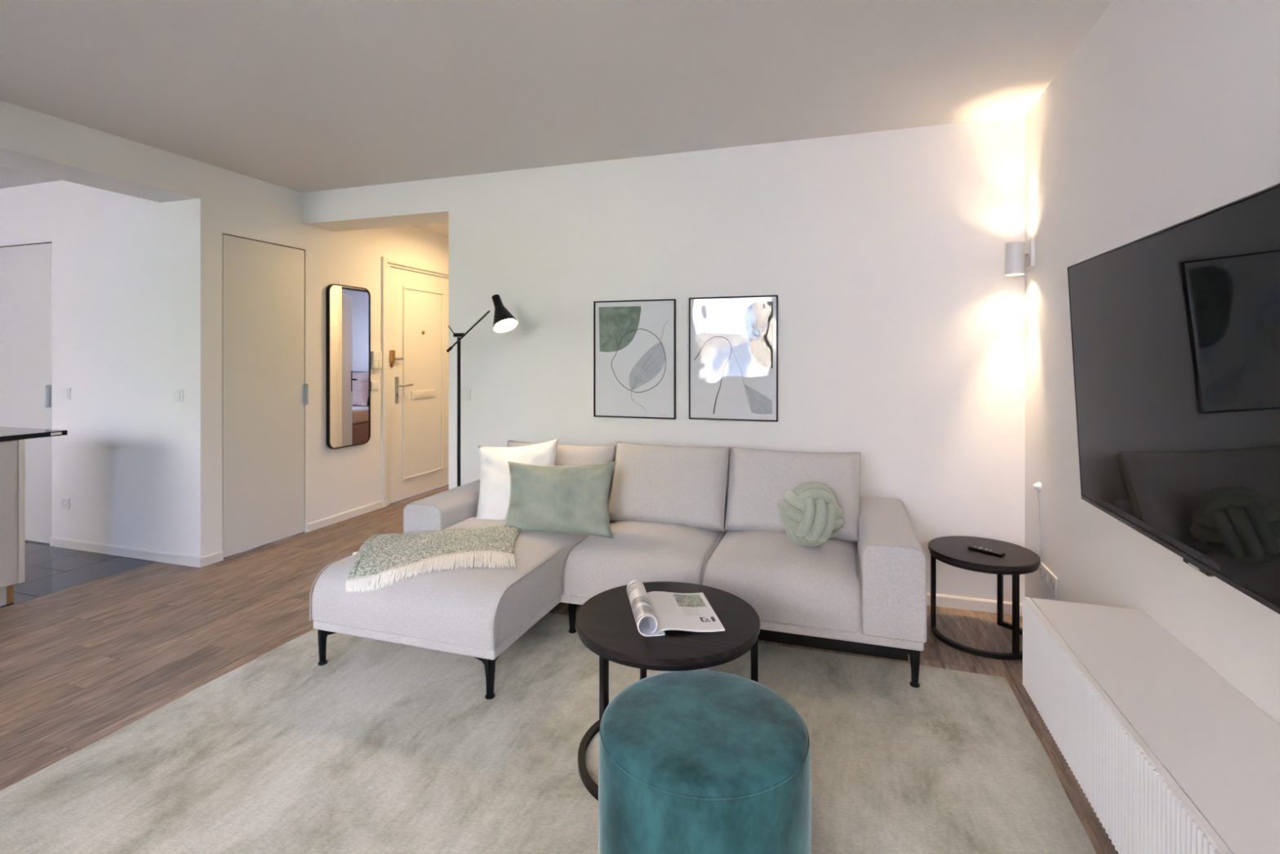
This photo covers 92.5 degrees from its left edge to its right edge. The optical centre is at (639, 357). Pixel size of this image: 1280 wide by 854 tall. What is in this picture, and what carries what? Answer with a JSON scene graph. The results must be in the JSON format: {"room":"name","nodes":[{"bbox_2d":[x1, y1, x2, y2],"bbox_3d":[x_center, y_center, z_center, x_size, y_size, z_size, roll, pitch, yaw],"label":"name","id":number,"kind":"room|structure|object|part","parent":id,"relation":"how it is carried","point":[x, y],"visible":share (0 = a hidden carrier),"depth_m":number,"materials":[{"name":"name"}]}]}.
{"room":"living room","nodes":[
{"label":"living room","id":0,"kind":"room"},
{"bbox_2d":[0,161,218,556],"bbox_3d":[-4.197,0.043,4.342,3.130,2.515,0.120,0,0,18],"label":"wall","id":1,"kind":"structure","parent":0,"point":[135,280],"depth_m":3.99,"materials":[{"name":"white paint"}]},
{"bbox_2d":[0,241,52,543],"bbox_3d":[-4.460,0.250,4.407,0.850,2.100,0.140,0,0,18],"label":"door","id":2,"kind":"structure","parent":1,"relation":"in","point":[26,269],"depth_m":4.31,"materials":[{"name":"white wood"}]},
{"bbox_3d":[-4.090,0.268,4.231,0.012,0.155,0.034,0,0,18],"label":"handle","id":3,"kind":"part","parent":2,"relation":"part of","materials":[{"name":"silver metal"}]},
{"bbox_2d":[60,497,70,509],"bbox_3d":[-3.928,0.997,4.185,0.082,0.082,0.011,0,0,18],"label":"power socket","id":4,"kind":"object","parent":1,"relation":"attached to","point":[64,501],"visible":1,"depth_m":4.18,"materials":[{"name":"white plastic"}]},
{"bbox_2d":[62,387,71,399],"bbox_3d":[-3.918,0.248,4.180,0.082,0.082,0.014,0,0,18],"label":"light switch","id":5,"kind":"object","parent":1,"relation":"attached to","point":[66,392],"visible":1,"depth_m":4.17,"materials":[{"name":"white plastic"}]},
{"bbox_2d":[49,536,202,567],"bbox_3d":[-3.391,1.268,4.009,1.420,0.061,0.015,0,0,18],"label":"baseboard","id":6,"kind":"structure","parent":1,"relation":"attached to","point":[117,550],"depth_m":3.98,"materials":[{"name":"white paint"}]},
{"bbox_2d":[173,388,183,401],"bbox_3d":[-2.906,0.238,3.851,0.082,0.082,0.014,0,0,18],"label":"light switch","id":7,"kind":"object","parent":1,"relation":"attached to","point":[178,393],"visible":1,"depth_m":3.84,"materials":[{"name":"white plastic"}]},
{"bbox_2d":[218,167,448,551],"bbox_3d":[-2.220,0.043,5.555,0.120,2.515,3.410,0,0,18],"label":"wall","id":8,"kind":"structure","parent":0,"point":[344,479],"depth_m":4.69,"materials":[{"name":"white paint"}]},
{"bbox_2d":[202,550,222,566],"bbox_3d":[-2.699,1.268,3.863,0.015,0.061,0.136,0,0,18],"label":"baseboard","id":9,"kind":"structure","parent":8,"relation":"attached to","point":[213,557],"depth_m":3.86,"materials":[{"name":"white paint"}]},
{"bbox_2d":[222,232,308,557],"bbox_3d":[-2.622,0.250,4.254,0.140,2.100,0.644,0,0,18],"label":"door","id":10,"kind":"structure","parent":8,"relation":"in","point":[265,393],"depth_m":4.21,"materials":[{"name":"white wood"}]},
{"bbox_3d":[-2.474,0.273,4.538,0.034,0.155,0.012,0,0,18],"label":"handle","id":11,"kind":"part","parent":10,"relation":"part of","materials":[{"name":"silver metal"}]},
{"bbox_2d":[306,500,382,532],"bbox_3d":[-2.354,1.268,4.924,0.015,0.061,0.783,0,0,18],"label":"baseboard","id":12,"kind":"structure","parent":8,"relation":"attached to","point":[317,524],"depth_m":4.87,"materials":[{"name":"white paint"}]},
{"bbox_2d":[326,284,370,448],"bbox_3d":[-2.341,0.071,4.932,0.028,1.288,0.440,0,0,18],"label":"wall mirror","id":13,"kind":"object","parent":8,"relation":"attached to","point":[348,307],"visible":1,"depth_m":4.91,"materials":[{"name":"black mirror"}]},
{"bbox_2d":[370,380,378,391],"bbox_3d":[-2.258,0.242,5.217,0.014,0.082,0.082,0,0,18],"label":"light switch","id":14,"kind":"object","parent":8,"relation":"attached to","point":[374,384],"visible":1,"depth_m":5.21,"materials":[{"name":"white plastic"}]},
{"bbox_2d":[371,351,382,368],"bbox_3d":[-2.247,0.024,5.227,0.032,0.152,0.100,0,0,18],"label":"intercom","id":15,"kind":"object","parent":8,"relation":"attached to","point":[376,356],"visible":1,"depth_m":5.21,"materials":[{"name":"white plastic"}]},
{"bbox_2d":[381,256,448,507],"bbox_3d":[-2.081,0.212,5.867,0.171,2.174,1.171,0,0,18],"label":"door","id":16,"kind":"structure","parent":8,"relation":"in","point":[415,297],"depth_m":5.71,"materials":[{"name":"white wood"}]},
{"bbox_3d":[-2.183,0.295,5.499,0.008,0.240,0.043,0,0,18],"label":"handle plate","id":17,"kind":"part","parent":16,"relation":"part of","materials":[{"name":"silver metal"}]},
{"bbox_3d":[-2.129,0.252,5.549,0.066,0.025,0.146,0,0,18],"label":"lever","id":18,"kind":"part","parent":16,"relation":"part of","materials":[{"name":"silver metal"}]},
{"bbox_3d":[-2.067,0.235,5.863,0.004,1.714,0.543,0,0,18],"label":"panel","id":19,"kind":"part","parent":16,"relation":"part of","materials":[{"name":"white wood"}]},
{"bbox_3d":[-2.062,0.235,5.862,0.016,1.770,0.599,0,0,18],"label":"panel moulding","id":20,"kind":"part","parent":16,"relation":"part of","materials":[{"name":"white wood"}]},
{"bbox_2d":[0,0,1113,237],"bbox_3d":[-1.966,-1.275,3.348,8.188,0.120,9.250,0,0,18],"label":"ceiling","id":21,"kind":"structure","parent":0,"point":[300,95],"depth_m":2.61,"materials":[{"name":"white paint"}]},
{"bbox_2d":[0,100,200,202],"bbox_3d":[-3.593,-1.101,1.706,0.350,0.228,4.520,0,0,18],"label":"beam","id":22,"kind":"structure","parent":21,"relation":"attached to","point":[32,141],"depth_m":3.29,"materials":[{"name":"white paint"}]},
{"bbox_2d":[0,484,1118,853],"bbox_3d":[-2.103,1.360,3.393,7.900,0.121,9.250,0,0,18],"label":"floor","id":23,"kind":"structure","parent":0,"point":[92,644],"depth_m":2.86,"materials":[{"name":"brown wood"}]},
{"bbox_2d":[0,439,25,605],"bbox_3d":[-3.920,0.868,2.267,0.622,0.863,2.285,0,0,18],"label":"base cabinet","id":24,"kind":"object","parent":23,"relation":"on","point":[12,453],"visible":1,"depth_m":3.21,"materials":[{"name":"beige"}]},
{"bbox_3d":[-3.383,0.815,2.949,0.019,0.754,0.597,0,0,18],"label":"panel","id":25,"kind":"part","parent":24,"relation":"part of","materials":[{"name":"beige"}]},
{"bbox_3d":[-3.570,0.815,3.342,0.622,0.758,0.025,0,0,18],"label":"panel","id":26,"kind":"part","parent":24,"relation":"part of","materials":[{"name":"beige"}]},
{"bbox_2d":[0,426,67,441],"bbox_3d":[-3.925,0.421,2.341,0.686,0.027,2.522,0,0,18],"label":"countertop","id":27,"kind":"structure","parent":24,"relation":"on","point":[6,433],"depth_m":3.34,"materials":[{"name":"black stone"}]},
{"bbox_2d":[446,293,518,486],"bbox_3d":[-1.005,0.462,3.713,0.633,1.675,0.271,0,0,44],"label":"floor lamp","id":28,"kind":"object","parent":23,"relation":"on","point":[504,322],"visible":0.69,"depth_m":3.70,"materials":[{"name":"black metal"}]},
{"bbox_3d":[-1.050,-0.167,3.773,0.350,0.230,0.011,0,0,32],"label":"arm","id":29,"kind":"part","parent":28,"relation":"part of","materials":[{"name":"black metal"}]},
{"bbox_3d":[-0.809,-0.259,3.589,0.189,0.234,0.151,0,0,18],"label":"lamp shade","id":30,"kind":"part","parent":28,"relation":"part of","materials":[{"name":"black metal"}]},
{"bbox_3d":[-0.791,-0.198,3.586,0.107,0.066,0.117,0,0,18],"label":"bulb","id":31,"kind":"part","parent":28,"relation":"part of","materials":[{"name":"white glass"}]},
{"bbox_2d":[0,612,1096,853],"bbox_3d":[-0.619,1.294,0.918,3.036,0.010,4.268,0,0,18],"label":"area rug","id":32,"kind":"object","parent":23,"relation":"on","point":[380,747],"visible":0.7,"depth_m":1.95,"materials":[{"name":"beige carpet"}]},
{"bbox_2d":[309,440,926,699],"bbox_3d":[-0.005,0.880,2.860,2.420,0.820,1.464,0,0,18],"label":"sofa","id":33,"kind":"object","parent":32,"relation":"on","point":[674,516],"visible":0.7,"depth_m":2.68,"materials":[{"name":"fabric"}]},
{"bbox_3d":[-1.268,1.206,2.616,0.150,0.142,0.150,0,0,18],"label":"leg","id":34,"kind":"part","parent":33,"relation":"part of","materials":[{"name":"black metal"}]},
{"bbox_2d":[345,525,520,592],"bbox_3d":[-0.912,0.902,2.735,0.730,0.148,0.526,0,0,-8],"label":"throw blanket","id":35,"kind":"object","parent":33,"relation":"on","point":[381,555],"visible":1,"depth_m":2.65,"materials":[{"name":"fabric"}]},
{"bbox_3d":[-0.956,0.916,3.479,0.228,0.368,0.875,0,0,18],"label":"armrest","id":36,"kind":"part","parent":33,"relation":"part of","materials":[{"name":"fabric"}]},
{"bbox_2d":[311,515,588,650],"bbox_3d":[-0.761,0.975,3.027,0.878,0.250,1.314,0,0,18],"label":"cushion","id":37,"kind":"object","parent":33,"relation":"on","point":[464,609],"depth_m":2.46,"materials":[{"name":"fabric"}]},
{"bbox_3d":[-0.605,1.206,2.396,0.150,0.142,0.150,0,0,18],"label":"leg","id":38,"kind":"part","parent":33,"relation":"part of","materials":[{"name":"black metal"}]},
{"bbox_2d":[475,438,558,519],"bbox_3d":[-0.665,0.680,3.303,0.489,0.470,0.234,0,0,2],"label":"throw pillow","id":39,"kind":"object","parent":33,"relation":"on","point":[495,477],"visible":0.5,"depth_m":3.29,"materials":[{"name":"white fabric"}]},
{"bbox_2d":[503,461,616,538],"bbox_3d":[-0.409,0.708,3.072,0.581,0.362,0.208,0,0,8],"label":"throw pillow","id":40,"kind":"object","parent":33,"relation":"on","point":[571,499],"visible":0.99,"depth_m":3.01,"materials":[{"name":"green fabric"}]},
{"bbox_2d":[507,440,616,502],"bbox_3d":[-0.475,0.691,3.490,0.672,0.395,0.284,0,0,18],"label":"cushion","id":41,"kind":"object","parent":33,"relation":"on","point":[566,455],"depth_m":3.41,"materials":[{"name":"fabric"}]},
{"bbox_3d":[-0.248,1.206,2.915,0.150,0.142,0.150,0,0,18],"label":"leg","id":42,"kind":"part","parent":33,"relation":"part of","materials":[{"name":"black metal"}]},
{"bbox_2d":[563,520,727,598],"bbox_3d":[0.057,0.975,3.064,0.647,0.250,0.738,0,0,18],"label":"seat cushion","id":43,"kind":"object","parent":33,"relation":"on","point":[643,551],"depth_m":2.82,"materials":[{"name":"fabric"}]},
{"bbox_2d":[608,442,730,531],"bbox_3d":[0.153,0.681,3.269,0.627,0.418,0.303,0,0,18],"label":"cushion","id":44,"kind":"object","parent":33,"relation":"on","point":[686,487],"depth_m":3.18,"materials":[{"name":"fabric"}]},
{"bbox_3d":[0.198,0.912,3.490,1.951,0.375,0.140,0,0,18],"label":"frame","id":45,"kind":"part","parent":33,"relation":"part of","materials":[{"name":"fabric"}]},
{"bbox_3d":[0.403,1.175,2.687,1.422,0.080,0.040,0,0,18],"label":"rail","id":46,"kind":"part","parent":33,"relation":"part of","materials":[{"name":"black metal"}]},
{"bbox_2d":[702,530,859,633],"bbox_3d":[0.677,0.975,2.862,0.650,0.250,0.738,0,0,18],"label":"seat cushion","id":47,"kind":"object","parent":33,"relation":"on","point":[790,585],"depth_m":2.58,"materials":[{"name":"fabric"}]},
{"bbox_2d":[725,447,859,542],"bbox_3d":[0.769,0.684,3.089,0.645,0.415,0.300,0,0,18],"label":"cushion","id":48,"kind":"object","parent":33,"relation":"on","point":[758,479],"depth_m":3.03,"materials":[{"name":"fabric"}]},
{"bbox_2d":[777,481,844,546],"bbox_3d":[0.770,0.708,2.770,0.268,0.297,0.270,0,0,41],"label":"cushion","id":49,"kind":"object","parent":33,"relation":"on","point":[811,514],"visible":1,"depth_m":2.69,"materials":[{"name":"fabric"}]},
{"bbox_3d":[1.125,0.916,2.802,0.235,0.368,0.875,0,0,18],"label":"armrest","id":50,"kind":"part","parent":33,"relation":"part of","materials":[{"name":"fabric"}]},
{"bbox_3d":[1.045,1.206,2.478,0.150,0.142,0.150,0,0,18],"label":"leg","id":51,"kind":"part","parent":33,"relation":"part of","materials":[{"name":"black metal"}]},
{"bbox_2d":[575,581,759,800],"bbox_3d":[0.088,1.060,1.977,0.589,0.460,0.589,0,0,18],"label":"coffee table","id":52,"kind":"object","parent":32,"relation":"on","point":[606,624],"visible":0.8,"depth_m":1.83,"materials":[{"name":"black wood"}]},
{"bbox_3d":[-0.104,1.070,1.778,0.021,0.439,0.021,0,0,44],"label":"leg","id":53,"kind":"part","parent":52,"relation":"part of","materials":[{"name":"black metal"}]},
{"bbox_3d":[0.012,1.070,2.243,0.021,0.439,0.021,0,0,-16],"label":"leg","id":54,"kind":"part","parent":52,"relation":"part of","materials":[{"name":"black metal"}]},
{"bbox_2d":[626,579,724,636],"bbox_3d":[0.104,0.795,1.977,0.270,0.066,0.296,0,0,-7],"label":"open magazine","id":55,"kind":"object","parent":52,"relation":"on","point":[655,612],"visible":1,"depth_m":1.94,"materials":[{"name":"white paper"}]},
{"bbox_2d":[626,582,637,598],"bbox_3d":[-0.027,0.779,2.048,0.028,0.033,0.062,0,0,-7],"label":"photo","id":56,"kind":"object","parent":55,"relation":"attached to","point":[632,587],"depth_m":2.04},
{"bbox_2d":[672,593,706,607],"bbox_3d":[0.166,0.819,2.068,0.092,0.006,0.107,0,0,-7],"label":"photo","id":57,"kind":"object","parent":55,"relation":"on","point":[679,600],"depth_m":2.07},
{"bbox_3d":[0.357,1.070,1.910,0.021,0.439,0.021,0,0,14],"label":"leg","id":58,"kind":"part","parent":52,"relation":"part of","materials":[{"name":"black metal"}]},
{"bbox_2d":[598,669,811,853],"bbox_3d":[0.154,1.079,1.496,0.510,0.422,0.510,0,0,18],"label":"pouf","id":59,"kind":"object","parent":32,"relation":"on","point":[696,761],"visible":1,"depth_m":1.34,"materials":[{"name":"teal fabric"}]},
{"bbox_2d":[928,535,1040,659],"bbox_3d":[1.590,1.097,2.847,0.454,0.404,0.454,0,0,18],"label":"side table","id":60,"kind":"object","parent":23,"relation":"on","point":[953,550],"visible":0.91,"depth_m":2.77,"materials":[{"name":"black wood"}]},
{"bbox_3d":[1.397,1.108,2.917,0.021,0.383,0.021,0,0,20],"label":"leg","id":61,"kind":"part","parent":60,"relation":"part of","materials":[{"name":"black metal"}]},
{"bbox_2d":[968,545,1004,557],"bbox_3d":[1.587,0.887,2.807,0.040,0.016,0.148,0,0,-35],"label":"remote control","id":62,"kind":"object","parent":60,"relation":"on","point":[975,548],"visible":1,"depth_m":2.79,"materials":[{"name":"black plastic"}]},
{"bbox_3d":[1.750,1.108,2.976,0.021,0.383,0.021,0,0,-39],"label":"leg","id":63,"kind":"part","parent":60,"relation":"part of","materials":[{"name":"black metal"}]},
{"bbox_3d":[1.622,1.108,2.644,0.021,0.383,0.021,0,0,-9],"label":"leg","id":64,"kind":"part","parent":60,"relation":"part of","materials":[{"name":"black metal"}]},
{"bbox_2d":[302,115,1025,603],"bbox_3d":[-0.231,0.043,3.945,4.658,2.515,0.300,0,0,18],"label":"wall","id":65,"kind":"structure","parent":0,"point":[901,322],"depth_m":3.42,"materials":[{"name":"white paint"}]},
{"bbox_2d":[460,387,471,400],"bbox_3d":[-1.168,0.248,4.084,0.085,0.085,0.014,0,0,18],"label":"light switch","id":66,"kind":"object","parent":65,"relation":"attached to","point":[465,393],"visible":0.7,"depth_m":4.08,"materials":[{"name":"white plastic"}]},
{"bbox_2d":[593,298,675,419],"bbox_3d":[-0.036,0.011,3.711,0.520,0.713,0.022,0,0,18],"label":"framed print","id":67,"kind":"object","parent":65,"relation":"attached to","point":[634,341],"visible":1,"depth_m":3.71,"materials":[{"name":"black paper"}]},
{"bbox_2d":[688,294,777,422],"bbox_3d":[0.532,0.006,3.525,0.512,0.712,0.022,0,0,18],"label":"framed print","id":68,"kind":"object","parent":65,"relation":"attached to","point":[733,340],"visible":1,"depth_m":3.52,"materials":[{"name":"black paper"}]},
{"bbox_2d":[926,592,1022,616],"bbox_3d":[0.321,1.268,3.600,3.395,0.061,0.015,0,0,18],"label":"baseboard","id":69,"kind":"structure","parent":65,"relation":"attached to","point":[942,600],"depth_m":3.15,"materials":[{"name":"white paint"}]},
{"bbox_2d":[1025,0,1279,724],"bbox_3d":[1.215,0.043,0.540,0.200,2.515,5.880,0,0,18],"label":"wall","id":70,"kind":"structure","parent":0,"point":[1166,113],"depth_m":1.94,"materials":[{"name":"white paint"}]},
{"bbox_2d":[1004,238,1035,275],"bbox_3d":[1.844,-0.485,2.986,0.117,0.166,0.110,0,0,18],"label":"wall sconce","id":71,"kind":"object","parent":70,"relation":"attached to","point":[1020,256],"visible":1,"depth_m":2.95,"materials":[{"name":"white metal"}]},
{"bbox_3d":[1.890,-0.501,2.971,0.020,0.133,0.110,0,0,18],"label":"wall plate","id":72,"kind":"part","parent":71,"relation":"part of","materials":[{"name":"white metal"}]},
{"bbox_2d":[1032,482,1041,556],"bbox_3d":[1.847,0.791,2.853,0.030,0.419,0.044,0,0,18],"label":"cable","id":73,"kind":"object","parent":70,"relation":"attached to","point":[1037,486],"visible":0.97,"depth_m":2.85,"materials":[{"name":"white plastic"}]},
{"bbox_2d":[1039,561,1057,597],"bbox_3d":[1.814,0.984,2.722,0.011,0.082,0.226,0,0,18],"label":"power socket","id":74,"kind":"object","parent":70,"relation":"attached to","point":[1046,576],"visible":1,"depth_m":2.70,"materials":[{"name":"white plastic"}]},
{"bbox_2d":[1022,596,1279,853],"bbox_3d":[0.858,0.917,0.291,0.323,0.282,3.465,0,0,18],"label":"media console","id":75,"kind":"object","parent":70,"relation":"attached to","point":[1170,757],"visible":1,"depth_m":1.34,"materials":[{"name":"white wood"}]},
{"bbox_3d":[1.120,0.917,1.573,0.016,0.282,0.864,0,0,18],"label":"door","id":76,"kind":"part","parent":75,"relation":"part of","materials":[{"name":"white wood"}]},
{"bbox_3d":[0.852,0.917,0.749,0.016,0.282,0.864,0,0,18],"label":"door","id":77,"kind":"part","parent":75,"relation":"part of","materials":[{"name":"white wood"}]},
{"bbox_2d":[1066,182,1279,613],"bbox_3d":[1.150,0.074,1.126,0.284,0.653,1.129,0,0,18],"label":"television","id":78,"kind":"object","parent":70,"relation":"attached to","point":[1175,328],"visible":1,"depth_m":1.13,"materials":[{"name":"black glass"}]}
]}

